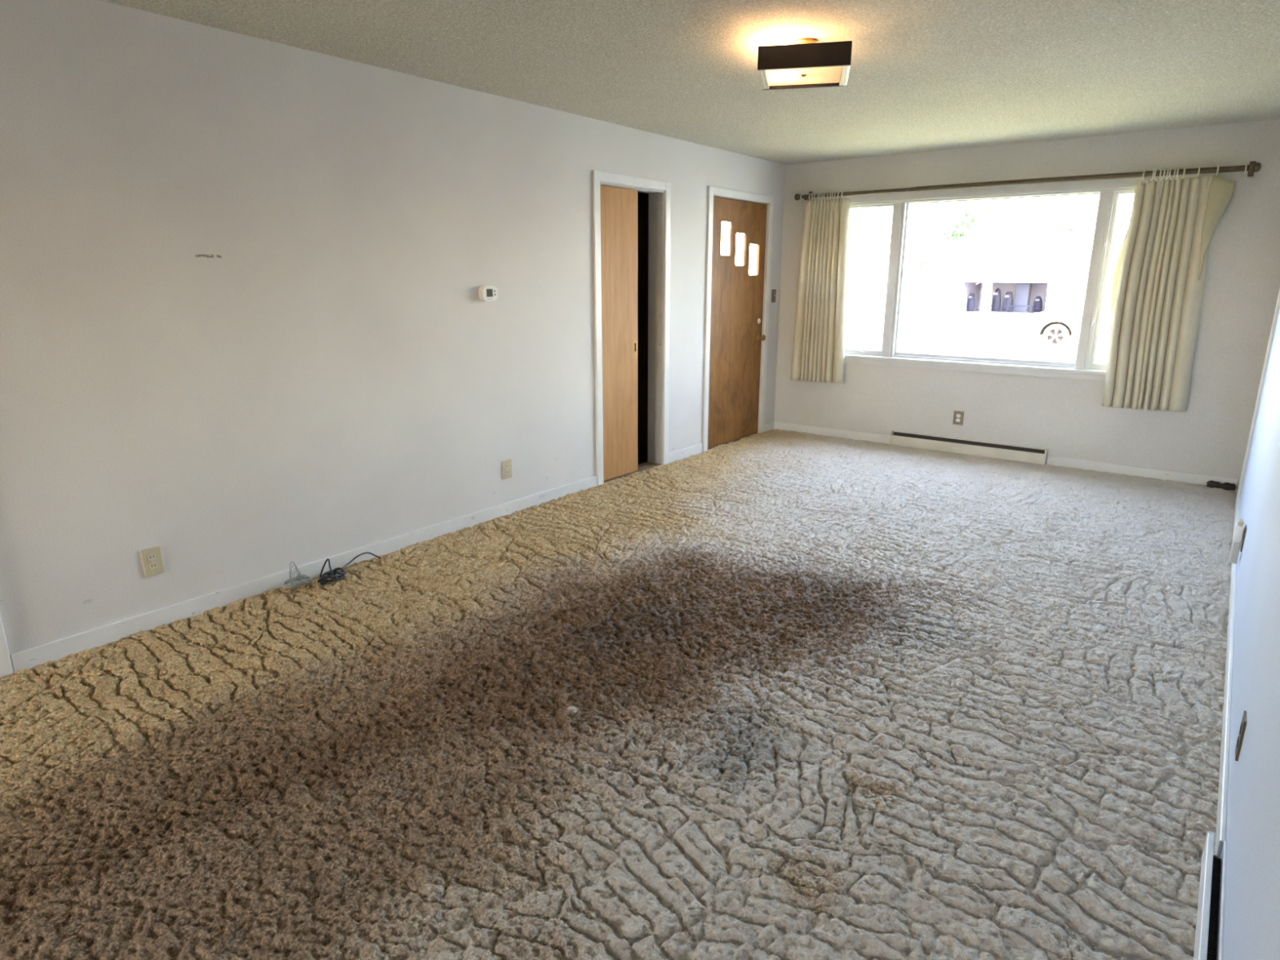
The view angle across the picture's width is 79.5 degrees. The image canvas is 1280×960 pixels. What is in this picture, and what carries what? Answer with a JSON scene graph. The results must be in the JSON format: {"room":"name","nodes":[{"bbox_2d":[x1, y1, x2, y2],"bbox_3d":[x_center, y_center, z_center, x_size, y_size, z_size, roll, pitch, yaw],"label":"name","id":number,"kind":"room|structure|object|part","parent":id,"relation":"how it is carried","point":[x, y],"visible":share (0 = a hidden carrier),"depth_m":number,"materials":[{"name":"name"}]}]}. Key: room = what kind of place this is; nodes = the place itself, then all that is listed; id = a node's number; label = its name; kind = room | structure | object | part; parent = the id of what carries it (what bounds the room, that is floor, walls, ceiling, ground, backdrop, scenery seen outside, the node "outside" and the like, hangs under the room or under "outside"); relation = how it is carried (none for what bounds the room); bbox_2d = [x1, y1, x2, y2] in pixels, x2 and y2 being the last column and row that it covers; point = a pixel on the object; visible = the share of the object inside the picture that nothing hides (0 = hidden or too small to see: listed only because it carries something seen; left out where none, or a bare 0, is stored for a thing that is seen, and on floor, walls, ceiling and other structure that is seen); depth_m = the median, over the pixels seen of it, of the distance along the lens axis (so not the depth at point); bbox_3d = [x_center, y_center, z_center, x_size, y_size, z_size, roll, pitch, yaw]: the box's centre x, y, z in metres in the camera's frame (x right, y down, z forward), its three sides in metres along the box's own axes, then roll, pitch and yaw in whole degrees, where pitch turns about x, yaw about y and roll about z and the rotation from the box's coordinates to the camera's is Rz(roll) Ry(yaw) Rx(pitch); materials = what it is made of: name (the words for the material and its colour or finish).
{"room":"empty living room","nodes":[
{"label":"empty living room","id":0,"kind":"room"},
{"bbox_2d":[0,0,785,671],"bbox_3d":[-2.187,-0.522,2.983,0.140,2.470,11.639,11,18,36],"label":"wall","id":1,"kind":"structure","parent":0,"point":[246,333],"depth_m":3.49,"materials":[{"name":"white paint"}]},
{"bbox_2d":[0,615,13,679],"bbox_3d":[-2.398,-0.283,2.626,0.019,2.150,0.067,11,18,36],"label":"trim","id":2,"kind":"structure","parent":1,"relation":"attached to","point":[6,666],"depth_m":2.88,"materials":[{"name":"white paint"}]},
{"bbox_2d":[140,546,164,577],"bbox_3d":[-2.062,0.345,3.257,0.008,0.118,0.072,11,18,36],"label":"wall outlet","id":3,"kind":"object","parent":1,"relation":"attached to","point":[153,565],"visible":1,"depth_m":3.25,"materials":[{"name":"beige plastic"}]},
{"bbox_2d":[147,553,156,560],"bbox_3d":[-2.062,0.326,3.252,0.008,0.026,0.033,11,18,36],"label":"socket","id":4,"kind":"object","parent":3,"relation":"attached to","point":[151,557],"depth_m":3.25,"materials":[{"name":"beige plastic"}]},
{"bbox_2d":[148,562,157,569],"bbox_3d":[-2.062,0.363,3.263,0.008,0.026,0.033,11,18,36],"label":"socket","id":5,"kind":"object","parent":3,"relation":"attached to","point":[152,566],"depth_m":3.26,"materials":[{"name":"beige plastic"}]},
{"bbox_2d":[9,475,597,672],"bbox_3d":[-1.344,0.357,4.229,0.013,0.092,3.408,11,18,36],"label":"baseboard","id":6,"kind":"structure","parent":1,"relation":"attached to","point":[28,659],"depth_m":3.60,"materials":[{"name":"paint"}]},
{"bbox_2d":[478,285,497,301],"bbox_3d":[-0.877,-1.079,4.459,0.036,0.090,0.118,11,18,36],"label":"thermostat","id":7,"kind":"object","parent":1,"relation":"attached to","point":[486,293],"visible":1,"depth_m":4.44,"materials":[{"name":"white plastic"}]},
{"bbox_2d":[502,458,511,479],"bbox_3d":[-0.830,-0.067,4.816,0.008,0.118,0.072,11,18,36],"label":"wall outlet","id":8,"kind":"object","parent":1,"relation":"attached to","point":[506,464],"visible":1,"depth_m":4.81,"materials":[{"name":"beige plastic"}]},
{"bbox_2d":[600,185,661,480],"bbox_3d":[-0.082,-1.045,5.638,0.046,2.038,0.726,12,19,37],"label":"door","id":9,"kind":"structure","parent":1,"relation":"in","point":[618,206],"depth_m":5.52,"materials":[{"name":"brown wood"}]},
{"bbox_3d":[-0.035,-0.981,5.693,0.002,0.085,0.034,11,18,36],"label":"pull plate","id":10,"kind":"part","parent":9,"relation":"part of","materials":[{"name":"gold metal"}]},
{"bbox_2d":[591,169,671,485],"bbox_3d":[-0.043,-1.067,5.607,0.019,2.140,0.869,11,18,36],"label":"trim","id":11,"kind":"structure","parent":1,"relation":"attached to","point":[597,176],"depth_m":5.43,"materials":[{"name":"white paint"}]},
{"bbox_2d":[600,182,663,465],"bbox_3d":[-0.101,-1.043,5.659,0.126,2.086,0.741,11,18,36],"label":"trim","id":12,"kind":"structure","parent":1,"relation":"attached to","point":[655,349],"depth_m":5.89,"materials":[{"name":"grey paint"}]},
{"bbox_2d":[603,462,660,482],"bbox_3d":[-0.109,-0.045,5.925,0.139,0.039,0.725,11,18,36],"label":"trim","id":13,"kind":"structure","parent":1,"relation":"attached to","point":[645,465],"depth_m":6.03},
{"bbox_2d":[667,443,702,463],"bbox_3d":[0.376,-0.219,6.404,0.013,0.092,0.513,11,18,36],"label":"baseboard","id":14,"kind":"structure","parent":1,"relation":"attached to","point":[695,450],"depth_m":6.39,"materials":[{"name":"paint"}]},
{"bbox_2d":[707,432,757,449],"bbox_3d":[0.800,-0.350,7.076,0.139,0.039,0.900,11,18,36],"label":"trim","id":15,"kind":"structure","parent":1,"relation":"attached to","point":[738,439],"depth_m":7.03,"materials":[{"name":"brown metal"}]},
{"bbox_2d":[707,196,766,448],"bbox_3d":[0.857,-1.358,6.760,0.116,2.068,0.938,11,18,36],"label":"door","id":16,"kind":"structure","parent":1,"relation":"in","point":[736,337],"depth_m":6.76,"materials":[{"name":"brown wood"}]},
{"bbox_2d":[751,244,757,275],"bbox_3d":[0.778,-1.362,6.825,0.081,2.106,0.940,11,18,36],"label":"window pane","id":17,"kind":"object","parent":16,"relation":"in","point":[753,262],"depth_m":7.03,"materials":[{"name":"white glass"}]},
{"bbox_2d":[702,186,773,451],"bbox_3d":[0.865,-1.381,6.752,0.019,2.160,1.068,11,18,36],"label":"trim","id":18,"kind":"structure","parent":1,"relation":"attached to","point":[712,190],"depth_m":6.52,"materials":[{"name":"white paint"}]},
{"bbox_2d":[764,421,773,431],"bbox_3d":[1.255,-0.513,7.516,0.013,0.092,0.219,11,18,36],"label":"baseboard","id":19,"kind":"structure","parent":1,"relation":"attached to","point":[770,425],"depth_m":7.50,"materials":[{"name":"paint"}]},
{"bbox_2d":[771,288,776,302],"bbox_3d":[1.252,-1.719,7.189,0.016,0.118,0.072,11,18,36],"label":"light switch","id":20,"kind":"object","parent":1,"relation":"attached to","point":[773,291],"visible":1,"depth_m":7.18,"materials":[{"name":"brown metal"}]},
{"bbox_2d":[0,428,1238,959],"bbox_3d":[-0.671,0.936,2.171,3.678,0.055,11.359,11,18,36],"label":"floor","id":21,"kind":"structure","parent":0,"point":[777,694],"depth_m":2.52,"materials":[{"name":"carpet"}]},
{"bbox_2d":[282,560,311,588],"bbox_3d":[-1.654,0.449,3.699,0.112,0.115,0.127,11,18,36],"label":"cable bundle","id":22,"kind":"object","parent":21,"relation":"on","point":[302,580],"visible":1,"depth_m":3.69,"materials":[{"name":"grey plastic"}]},
{"bbox_2d":[317,551,381,585],"bbox_3d":[-1.457,0.416,3.893,0.080,0.109,0.423,7,16,25],"label":"power cord","id":23,"kind":"object","parent":21,"relation":"on","point":[322,580],"visible":1,"depth_m":3.79,"materials":[{"name":"black plastic"}]},
{"bbox_2d":[1205,480,1235,490],"bbox_3d":[4.121,0.038,5.462,0.171,0.044,0.071,11,18,36],"label":"coil","id":24,"kind":"object","parent":21,"relation":"on","point":[1226,486],"visible":1,"depth_m":5.45,"materials":[{"name":"black"}]},
{"bbox_2d":[637,191,648,464],"bbox_3d":[-0.578,-1.216,5.701,0.710,2.520,2.150,11,18,36],"label":"wall","id":25,"kind":"structure","parent":0,"point":[642,197],"depth_m":6.53,"materials":[{"name":"black"}]},
{"bbox_2d":[100,0,1279,164],"bbox_3d":[-0.846,-1.528,1.533,5.178,0.220,12.349,11,18,36],"label":"ceiling","id":26,"kind":"structure","parent":0,"point":[924,75],"depth_m":3.55,"materials":[{"name":"white paint"}]},
{"bbox_2d":[757,37,852,89],"bbox_3d":[0.710,-1.812,3.323,0.376,0.144,0.376,3,15,11],"label":"ceiling light","id":27,"kind":"object","parent":26,"relation":"attached to","point":[806,63],"visible":1,"depth_m":3.18,"materials":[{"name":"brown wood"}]},
{"bbox_2d":[765,66,842,85],"bbox_3d":[0.710,-1.757,3.337,0.342,0.004,0.342,3,15,11],"label":"diffuser","id":28,"kind":"object","parent":27,"relation":"attached to","point":[775,75],"depth_m":3.35,"materials":[{"name":"white glass"}]},
{"bbox_2d":[773,119,1279,488],"bbox_3d":[2.876,-1.382,6.238,3.818,2.470,0.140,11,18,36],"label":"wall","id":29,"kind":"structure","parent":0,"point":[1066,417],"depth_m":5.82,"materials":[{"name":"white paint"}]},
{"bbox_2d":[773,421,889,444],"bbox_3d":[1.788,-0.442,7.247,1.173,0.092,0.013,11,18,36],"label":"baseboard","id":30,"kind":"structure","parent":29,"relation":"attached to","point":[828,432],"depth_m":7.22,"materials":[{"name":"paint"}]},
{"bbox_2d":[952,410,964,425],"bbox_3d":[2.692,-0.524,6.514,0.080,0.115,0.008,11,18,36],"label":"wall outlet","id":31,"kind":"object","parent":29,"relation":"attached to","point":[957,415],"visible":1,"depth_m":6.51,"materials":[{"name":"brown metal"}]},
{"bbox_2d":[889,430,1048,465],"bbox_3d":[2.740,-0.281,6.506,1.255,0.123,0.060,11,18,36],"label":"baseboard heater","id":32,"kind":"object","parent":29,"relation":"attached to","point":[985,449],"visible":1,"depth_m":6.46,"materials":[{"name":"beige metal"}]},
{"bbox_3d":[2.756,-0.283,6.528,1.231,0.112,0.005,11,18,36],"label":"plate","id":33,"kind":"part","parent":32,"relation":"part of","materials":[{"name":"white metal"}]},
{"bbox_2d":[831,173,1213,381],"bbox_3d":[2.804,-1.608,6.206,2.780,1.457,0.185,11,18,36],"label":"window","id":34,"kind":"structure","parent":29,"relation":"in","point":[1084,367],"depth_m":6.08,"materials":[{"name":"white paint"}]},
{"bbox_3d":[1.998,-1.766,6.824,0.452,1.264,0.040,11,18,36],"label":"sash","id":35,"kind":"part","parent":34,"relation":"part of","materials":[{"name":"white paint"}]},
{"bbox_3d":[2.771,-0.950,6.336,2.780,0.029,0.077,11,18,36],"label":"sill","id":36,"kind":"part","parent":34,"relation":"part of","materials":[{"name":"white paint"}]},
{"bbox_3d":[2.817,-1.606,6.225,2.600,1.300,0.140,11,18,36],"label":"frame","id":37,"kind":"part","parent":34,"relation":"part of","materials":[{"name":"white paint"}]},
{"bbox_3d":[2.819,-1.606,6.224,1.423,1.264,0.030,11,18,36],"label":"fixed sash","id":38,"kind":"part","parent":34,"relation":"part of","materials":[{"name":"white paint"}]},
{"bbox_3d":[2.770,-1.622,6.156,2.740,1.405,0.018,11,18,36],"label":"casing","id":39,"kind":"part","parent":34,"relation":"part of","materials":[{"name":"white paint"}]},
{"bbox_3d":[3.631,-1.445,5.618,0.452,1.264,0.040,11,18,36],"label":"sash","id":40,"kind":"part","parent":34,"relation":"part of","materials":[{"name":"white paint"}]},
{"bbox_2d":[794,160,1261,200],"bbox_3d":[2.716,-2.284,5.962,3.301,0.095,0.109,11,18,36],"label":"curtain rod","id":41,"kind":"object","parent":29,"relation":"attached to","point":[1253,167],"visible":0.97,"depth_m":5.67,"materials":[{"name":"brown metal"}]},
{"bbox_2d":[1142,169,1146,182],"bbox_3d":[3.508,-2.111,5.350,0.073,0.083,0.009,-13,19,-40],"label":"curtain ring","id":42,"kind":"object","parent":41,"relation":"hanging from","point":[1144,179],"visible":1,"depth_m":5.33,"materials":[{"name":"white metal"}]},
{"bbox_2d":[1151,168,1154,182],"bbox_3d":[3.543,-2.104,5.324,0.009,0.083,0.073,7,16,23],"label":"curtain ring","id":43,"kind":"object","parent":41,"relation":"hanging from","point":[1152,177],"visible":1,"depth_m":5.30,"materials":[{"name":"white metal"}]},
{"bbox_2d":[1154,168,1159,182],"bbox_3d":[3.562,-2.100,5.310,0.073,0.083,0.009,-11,19,-37],"label":"curtain ring","id":44,"kind":"object","parent":41,"relation":"hanging from","point":[1155,179],"visible":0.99,"depth_m":5.29,"materials":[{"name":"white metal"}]},
{"bbox_2d":[1165,168,1168,180],"bbox_3d":[3.612,-2.090,5.273,0.009,0.083,0.073,11,18,36],"label":"curtain ring","id":45,"kind":"object","parent":41,"relation":"hanging from","point":[1166,176],"visible":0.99,"depth_m":5.25,"materials":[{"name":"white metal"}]},
{"bbox_2d":[1168,168,1173,180],"bbox_3d":[3.629,-2.087,5.261,0.073,0.083,0.009,-13,20,-40],"label":"curtain ring","id":46,"kind":"object","parent":41,"relation":"hanging from","point":[1170,178],"visible":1,"depth_m":5.25,"materials":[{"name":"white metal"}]},
{"bbox_2d":[1176,167,1181,178],"bbox_3d":[3.664,-2.079,5.235,0.073,0.083,0.009,-12,19,-37],"label":"curtain ring","id":47,"kind":"object","parent":41,"relation":"hanging from","point":[1177,177],"visible":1,"depth_m":5.22,"materials":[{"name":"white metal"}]},
{"bbox_2d":[1180,167,1185,178],"bbox_3d":[3.681,-2.076,5.222,0.009,0.083,0.073,6,16,22],"label":"curtain ring","id":48,"kind":"object","parent":41,"relation":"hanging from","point":[1184,168],"visible":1,"depth_m":5.20,"materials":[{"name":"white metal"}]},
{"bbox_2d":[1214,164,1218,176],"bbox_3d":[3.830,-2.046,5.113,0.009,0.083,0.073,8,17,28],"label":"curtain ring","id":49,"kind":"object","parent":41,"relation":"hanging from","point":[1216,173],"visible":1,"depth_m":5.09,"materials":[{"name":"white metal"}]},
{"bbox_2d":[1102,175,1235,412],"bbox_3d":[3.667,-1.284,5.429,0.616,1.591,0.100,11,18,36],"label":"curtain","id":50,"kind":"object","parent":49,"relation":"hanging from","point":[1158,281],"visible":1,"depth_m":5.40,"materials":[{"name":"beige fabric"}]},
{"bbox_2d":[1243,163,1247,177],"bbox_3d":[3.948,-2.022,5.025,0.009,0.083,0.073,9,17,30],"label":"curtain ring","id":51,"kind":"object","parent":41,"relation":"hanging from","point":[1246,164],"visible":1,"depth_m":5.00,"materials":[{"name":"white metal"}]},
{"label":"curtain ring","id":52,"kind":"object","parent":41,"relation":"hanging from","visible":0},
{"bbox_2d":[790,196,849,383],"bbox_3d":[1.630,-1.686,6.939,0.520,1.607,0.090,11,18,36],"label":"curtain","id":53,"kind":"object","parent":52,"relation":"hanging from","point":[820,317],"visible":1,"depth_m":6.91,"materials":[{"name":"beige fabric"}]},
{"bbox_2d":[1046,455,1238,488],"bbox_3d":[3.740,-0.057,5.806,1.219,0.092,0.013,11,18,36],"label":"baseboard","id":54,"kind":"structure","parent":29,"relation":"attached to","point":[1175,476],"depth_m":5.79,"materials":[{"name":"paint"}]},
{"bbox_2d":[1222,306,1279,959],"bbox_3d":[0.804,0.089,0.689,0.140,2.470,11.499,11,18,36],"label":"wall","id":55,"kind":"structure","parent":0,"point":[1251,917],"depth_m":1.89,"materials":[{"name":"white paint"}]},
{"bbox_2d":[1193,831,1226,959],"bbox_3d":[0.960,1.109,1.327,0.040,0.091,1.654,11,18,36],"label":"baseboard heater","id":56,"kind":"object","parent":55,"relation":"attached to","point":[1208,945],"visible":1,"depth_m":1.76,"materials":[{"name":"white metal"}]},
{"bbox_3d":[0.953,1.106,1.337,0.014,0.088,1.637,11,18,36],"label":"panel","id":57,"kind":"part","parent":56,"relation":"part of","materials":[{"name":"white metal"}]},
{"bbox_3d":[0.973,1.112,1.315,0.005,0.088,1.626,11,18,36],"label":"plate","id":58,"kind":"part","parent":56,"relation":"part of","materials":[{"name":"white metal"}]},
{"bbox_2d":[1214,497,1239,858],"bbox_3d":[2.678,0.559,3.483,0.013,0.092,3.955,11,18,36],"label":"baseboard","id":59,"kind":"structure","parent":55,"relation":"attached to","point":[1221,820],"depth_m":2.48,"materials":[{"name":"paint"}]},
{"bbox_2d":[1229,519,1244,564],"bbox_3d":[2.855,0.293,3.684,0.034,0.209,0.064,11,18,36],"label":"plug adapter","id":60,"kind":"object","parent":55,"relation":"attached to","point":[1240,526],"visible":1,"depth_m":3.66,"materials":[{"name":"white plastic"}]},
{"bbox_2d":[1235,710,1246,761],"bbox_3d":[1.604,0.683,2.057,0.008,0.118,0.072,11,18,36],"label":"wall outlet","id":61,"kind":"object","parent":55,"relation":"attached to","point":[1243,723],"visible":1,"depth_m":2.04,"materials":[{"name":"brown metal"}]},
{"bbox_2d":[1240,524,1246,551],"bbox_3d":[2.870,0.277,3.663,0.008,0.118,0.072,11,18,36],"label":"wall outlet","id":62,"kind":"object","parent":55,"relation":"attached to","point":[1245,528],"visible":0.99,"depth_m":3.64,"materials":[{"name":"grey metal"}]},
{"bbox_2d":[1234,288,1279,507],"bbox_3d":[3.901,-0.846,4.767,0.016,2.150,0.065,11,18,36],"label":"trim","id":63,"kind":"structure","parent":55,"relation":"attached to","point":[1276,313],"depth_m":4.83,"materials":[{"name":"white paint"}]},
{"label":"outside","id":64,"kind":"structure","parent":0,"visible":0},
{"bbox_2d":[846,309,1030,319],"bbox_3d":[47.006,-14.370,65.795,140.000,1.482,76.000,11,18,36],"label":"driveway","id":65,"kind":"structure","parent":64,"point":[849,312],"depth_m":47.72,"materials":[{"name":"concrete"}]},
{"bbox_2d":[846,244,1121,314],"bbox_3d":[27.141,-14.108,54.370,33.000,4.550,9.780,11,18,36],"label":"house","id":66,"kind":"structure","parent":65,"relation":"on","point":[1060,287],"depth_m":54.08,"materials":[{"name":"white"}]},
{"bbox_2d":[967,292,974,311],"bbox_3d":[23.629,-12.701,54.967,0.452,1.300,0.561,11,18,36],"label":"sack","id":67,"kind":"object","parent":66,"relation":"in","point":[971,304],"visible":1,"depth_m":54.90,"materials":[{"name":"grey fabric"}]},
{"bbox_2d":[991,288,1000,311],"bbox_3d":[25.568,-12.914,55.188,0.587,1.600,0.762,11,18,36],"label":"sack","id":68,"kind":"object","parent":66,"relation":"in","point":[996,304],"visible":1,"depth_m":54.98,"materials":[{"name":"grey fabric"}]},
{"bbox_2d":[1002,291,1013,311],"bbox_3d":[25.997,-12.600,54.397,0.659,1.400,0.606,11,18,36],"label":"sack","id":69,"kind":"object","parent":66,"relation":"in","point":[1008,299],"visible":0.95,"depth_m":54.21,"materials":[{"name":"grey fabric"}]},
{"bbox_2d":[1013,283,1032,311],"bbox_3d":[27.295,-13.034,54.963,0.922,1.950,0.720,11,18,36],"label":"tall cabinet","id":70,"kind":"object","parent":66,"relation":"in","point":[1023,291],"visible":0.92,"depth_m":54.68,"materials":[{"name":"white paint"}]},
{"bbox_3d":[27.081,-12.519,54.811,0.885,0.916,0.019,11,18,36],"label":"door","id":71,"kind":"part","parent":70,"relation":"part of","materials":[{"name":"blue paint"}]},
{"bbox_3d":[27.082,-13.424,54.571,0.885,0.878,0.019,11,18,36],"label":"door","id":72,"kind":"part","parent":70,"relation":"part of","materials":[{"name":"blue paint"}]},
{"bbox_2d":[1009,305,1035,313],"bbox_3d":[26.416,-11.802,53.198,1.500,0.470,0.600,11,18,36],"label":"workbench","id":73,"kind":"object","parent":66,"relation":"in","point":[1011,306],"visible":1,"depth_m":53.03,"materials":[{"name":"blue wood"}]},
{"bbox_2d":[1032,296,1042,312],"bbox_3d":[27.677,-12.230,53.594,0.602,1.100,0.586,11,18,36],"label":"sack","id":74,"kind":"object","parent":66,"relation":"in","point":[1037,302],"visible":0.94,"depth_m":53.42,"materials":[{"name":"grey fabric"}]},
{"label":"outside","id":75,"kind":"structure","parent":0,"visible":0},
{"label":"lawn","id":76,"kind":"structure","parent":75,"visible":0},
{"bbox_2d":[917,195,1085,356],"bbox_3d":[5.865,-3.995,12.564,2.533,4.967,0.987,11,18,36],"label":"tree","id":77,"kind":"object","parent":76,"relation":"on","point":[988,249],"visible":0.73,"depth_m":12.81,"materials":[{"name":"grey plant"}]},
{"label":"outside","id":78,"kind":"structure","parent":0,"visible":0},
{"bbox_2d":[844,315,1109,363],"bbox_3d":[15.585,-4.766,25.801,140.000,0.429,27.500,11,18,36],"label":"ground","id":79,"kind":"structure","parent":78,"point":[935,335],"depth_m":22.69,"materials":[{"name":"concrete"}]},
{"bbox_2d":[1013,296,1111,348],"bbox_3d":[12.140,-4.040,19.352,4.650,1.480,1.726,11,18,36],"label":"car","id":80,"kind":"object","parent":79,"relation":"on","point":[1056,327],"visible":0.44,"depth_m":19.58,"materials":[{"name":"white paint"}]}
]}

